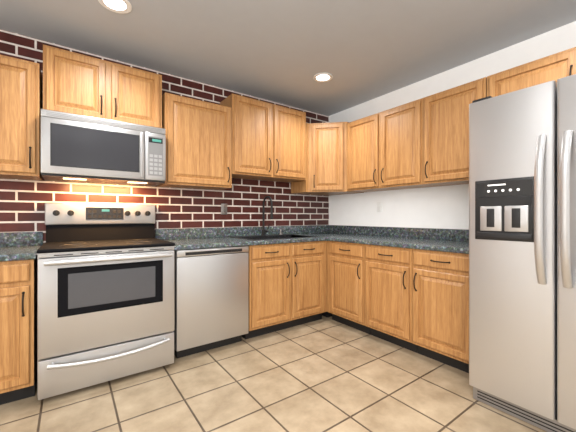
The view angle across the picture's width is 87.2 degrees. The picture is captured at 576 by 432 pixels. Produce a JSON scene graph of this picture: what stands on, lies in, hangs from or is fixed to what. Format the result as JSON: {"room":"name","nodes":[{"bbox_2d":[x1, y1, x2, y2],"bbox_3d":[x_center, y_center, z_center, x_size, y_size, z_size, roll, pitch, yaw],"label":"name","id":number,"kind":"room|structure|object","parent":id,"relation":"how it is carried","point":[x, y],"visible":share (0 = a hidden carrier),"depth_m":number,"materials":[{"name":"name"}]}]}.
{"room":"kitchen","nodes":[
{"label":"kitchen","id":0,"kind":"room"},
{"bbox_2d":[0,29,328,243],"bbox_3d":[-1.260,-0.117,2.887,4.640,2.500,0.120,0,0,-36],"label":"brick wall","id":1,"kind":"structure","parent":0,"point":[22,205],"depth_m":2.94,"materials":[{"name":"brown brick"}]},
{"bbox_2d":[0,55,41,180],"bbox_3d":[-1.983,-0.669,2.071,0.449,0.785,0.351,0,0,-36],"label":"upper cabinet","id":2,"kind":"object","parent":1,"relation":"attached to","point":[20,112],"visible":0.98,"depth_m":2.04,"materials":[{"name":"brown wood"}]},
{"bbox_2d":[43,45,161,127],"bbox_3d":[-1.466,-0.963,2.445,0.789,0.478,0.351,0,0,-36],"label":"upper cabinet","id":3,"kind":"object","parent":1,"relation":"attached to","point":[79,84],"visible":0.94,"depth_m":2.30,"materials":[{"name":"brown wood"}]},
{"bbox_2d":[41,109,165,185],"bbox_3d":[-1.448,-0.498,2.418,0.800,0.448,0.412,0,0,-36],"label":"over-the-range microwave","id":4,"kind":"object","parent":3,"relation":"attached to","point":[80,148],"visible":1,"depth_m":2.23,"materials":[{"name":"silver metal"}]},
{"bbox_2d":[157,92,231,189],"bbox_3d":[-0.874,-0.669,2.873,0.622,0.785,0.351,0,0,-36],"label":"upper cabinet","id":5,"kind":"object","parent":1,"relation":"attached to","point":[198,133],"visible":1,"depth_m":2.74,"materials":[{"name":"brown wood"}]},
{"bbox_2d":[221,204,226,214],"bbox_3d":[-0.680,-0.077,3.226,0.070,0.116,0.009,0,0,-36],"label":"outlet","id":6,"kind":"object","parent":1,"relation":"attached to","point":[223,209],"visible":1,"depth_m":3.22,"materials":[{"name":"silver metal"}]},
{"bbox_2d":[220,94,305,182],"bbox_3d":[-0.241,-0.809,3.330,0.930,0.785,0.351,0,0,-36],"label":"upper cabinet","id":7,"kind":"object","parent":1,"relation":"attached to","point":[268,141],"visible":1,"depth_m":3.18,"materials":[{"name":"brown wood"}]},
{"bbox_2d":[291,122,363,195],"bbox_3d":[0.474,-0.682,3.691,0.642,0.800,0.605,0,0,-36],"label":"upper cabinet","id":8,"kind":"object","parent":1,"relation":"attached to","point":[326,158],"visible":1,"depth_m":3.48,"materials":[{"name":"brown wood"}]},
{"bbox_2d":[0,316,546,431],"bbox_3d":[0.123,1.183,0.975,4.640,0.100,4.840,0,0,-36],"label":"floor","id":9,"kind":"structure","parent":0,"point":[326,374],"depth_m":1.90,"materials":[{"name":"tile"}]},
{"bbox_2d":[0,259,36,404],"bbox_3d":[-1.899,0.699,1.940,0.452,0.868,0.661,0,0,-36],"label":"base cabinet","id":10,"kind":"object","parent":9,"relation":"on","point":[18,330],"visible":1,"depth_m":1.80,"materials":[{"name":"brown wood"}]},
{"bbox_2d":[0,232,42,261],"bbox_3d":[-1.911,0.191,1.948,0.484,0.145,0.634,0,0,-36],"label":"countertop","id":11,"kind":"structure","parent":10,"relation":"on","point":[16,246],"depth_m":2.20,"materials":[{"name":"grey stone"}]},
{"bbox_2d":[36,202,175,399],"bbox_3d":[-1.347,0.514,2.277,0.803,1.238,0.742,0,0,-36],"label":"range","id":12,"kind":"object","parent":9,"relation":"on","point":[105,292],"visible":1,"depth_m":2.04,"materials":[{"name":"silver metal"}]},
{"bbox_2d":[173,246,248,357],"bbox_3d":[-0.777,0.700,2.749,0.624,0.867,0.606,0,0,-36],"label":"dishwasher","id":13,"kind":"object","parent":9,"relation":"on","point":[210,298],"visible":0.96,"depth_m":2.48,"materials":[{"name":"silver metal"}]},
{"bbox_2d":[242,241,326,338],"bbox_3d":[-0.126,0.699,3.222,0.943,0.868,0.661,0,0,-36],"label":"base cabinet","id":14,"kind":"object","parent":9,"relation":"on","point":[287,285],"visible":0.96,"depth_m":2.94,"materials":[{"name":"brown wood"}]},
{"bbox_2d":[155,225,322,250],"bbox_3d":[-0.156,0.271,3.216,2.219,0.305,0.634,0,0,-36],"label":"countertop","id":15,"kind":"structure","parent":14,"relation":"on","point":[183,238],"depth_m":3.04,"materials":[{"name":"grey stone"}]},
{"bbox_2d":[262,196,272,234],"bbox_3d":[-0.210,-0.007,3.384,0.115,0.444,0.216,0,0,-36],"label":"faucet","id":16,"kind":"object","parent":15,"relation":"on","point":[271,217],"visible":1,"depth_m":3.41,"materials":[{"name":"black metal"}]},
{"bbox_2d":[322,312,331,316],"bbox_3d":[0.489,0.699,3.701,0.605,0.868,0.605,0,0,-36],"label":"base cabinet","id":17,"kind":"object","parent":9,"relation":"on","point":[326,314],"visible":0.07,"depth_m":3.41,"materials":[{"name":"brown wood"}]},
{"bbox_2d":[327,241,369,333],"bbox_3d":[0.798,0.699,3.227,0.661,0.868,0.515,0,0,-36],"label":"base cabinet","id":18,"kind":"object","parent":9,"relation":"on","point":[345,283],"visible":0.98,"depth_m":3.02,"materials":[{"name":"brown wood"}]},
{"bbox_2d":[365,244,417,352],"bbox_3d":[1.092,0.699,2.820,0.661,0.868,0.479,0,0,-36],"label":"base cabinet","id":19,"kind":"object","parent":9,"relation":"on","point":[388,294],"visible":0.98,"depth_m":2.62,"materials":[{"name":"brown wood"}]},
{"bbox_2d":[323,225,468,253],"bbox_3d":[1.094,0.191,2.819,0.659,0.145,1.470,0,0,-36],"label":"countertop","id":20,"kind":"structure","parent":19,"relation":"on","point":[447,240],"depth_m":2.92,"materials":[{"name":"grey stone"}]},
{"bbox_2d":[412,249,468,372],"bbox_3d":[1.376,0.699,2.428,0.661,0.868,0.479,0,0,-36],"label":"base cabinet","id":21,"kind":"object","parent":9,"relation":"on","point":[440,306],"visible":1,"depth_m":2.26,"materials":[{"name":"brown wood"}]},
{"bbox_2d":[469,74,575,431],"bbox_3d":[1.676,0.211,1.714,0.896,1.843,0.912,0,0,-36],"label":"refrigerator","id":22,"kind":"object","parent":9,"relation":"on","point":[522,254],"visible":1,"depth_m":1.63,"materials":[{"name":"silver metal"}]},
{"bbox_2d":[0,0,575,115],"bbox_3d":[0.123,-1.417,0.975,4.640,0.100,4.840,0,0,-36],"label":"ceiling","id":23,"kind":"structure","parent":0,"point":[286,51],"depth_m":2.30,"materials":[{"name":"paint"}]},
{"bbox_2d":[98,0,131,13],"bbox_3d":[-1.107,-1.363,1.937,0.194,0.007,0.194,0,0,-36],"label":"recessed light","id":24,"kind":"object","parent":23,"relation":"in","point":[121,6],"visible":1,"depth_m":1.96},
{"bbox_2d":[313,73,332,81],"bbox_3d":[0.344,-1.363,2.974,0.194,0.007,0.194,0,0,-36],"label":"recessed light","id":25,"kind":"object","parent":23,"relation":"in","point":[322,77],"visible":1,"depth_m":2.97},
{"bbox_2d":[329,21,575,229],"bbox_3d":[1.989,-0.117,2.251,0.120,2.500,4.720,0,0,-36],"label":"wall","id":26,"kind":"structure","parent":0,"point":[442,207],"depth_m":2.98,"materials":[{"name":"white paint"}]},
{"bbox_2d":[377,202,381,211],"bbox_3d":[1.042,-0.107,3.444,0.016,0.116,0.070,0,0,-36],"label":"switch plate","id":27,"kind":"object","parent":26,"relation":"attached to","point":[379,206],"visible":1,"depth_m":3.45,"materials":[{"name":"white plastic"}]},
{"bbox_2d":[347,98,436,191],"bbox_3d":[1.041,-0.674,3.156,0.351,0.775,0.914,0,0,-36],"label":"upper cabinet","id":28,"kind":"object","parent":26,"relation":"attached to","point":[385,150],"visible":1,"depth_m":3.02,"materials":[{"name":"brown wood"}]},
{"bbox_2d":[423,77,486,185],"bbox_3d":[1.458,-0.674,2.578,0.351,0.775,0.502,0,0,-36],"label":"upper cabinet","id":29,"kind":"object","parent":26,"relation":"attached to","point":[445,137],"visible":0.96,"depth_m":2.52,"materials":[{"name":"brown wood"}]},
{"bbox_2d":[487,47,575,96],"bbox_3d":[1.919,-0.907,1.941,0.351,0.310,1.057,0,0,-36],"label":"upper cabinet","id":30,"kind":"object","parent":26,"relation":"attached to","point":[556,66],"visible":0.54,"depth_m":2.05,"materials":[{"name":"brown wood"}]}
]}

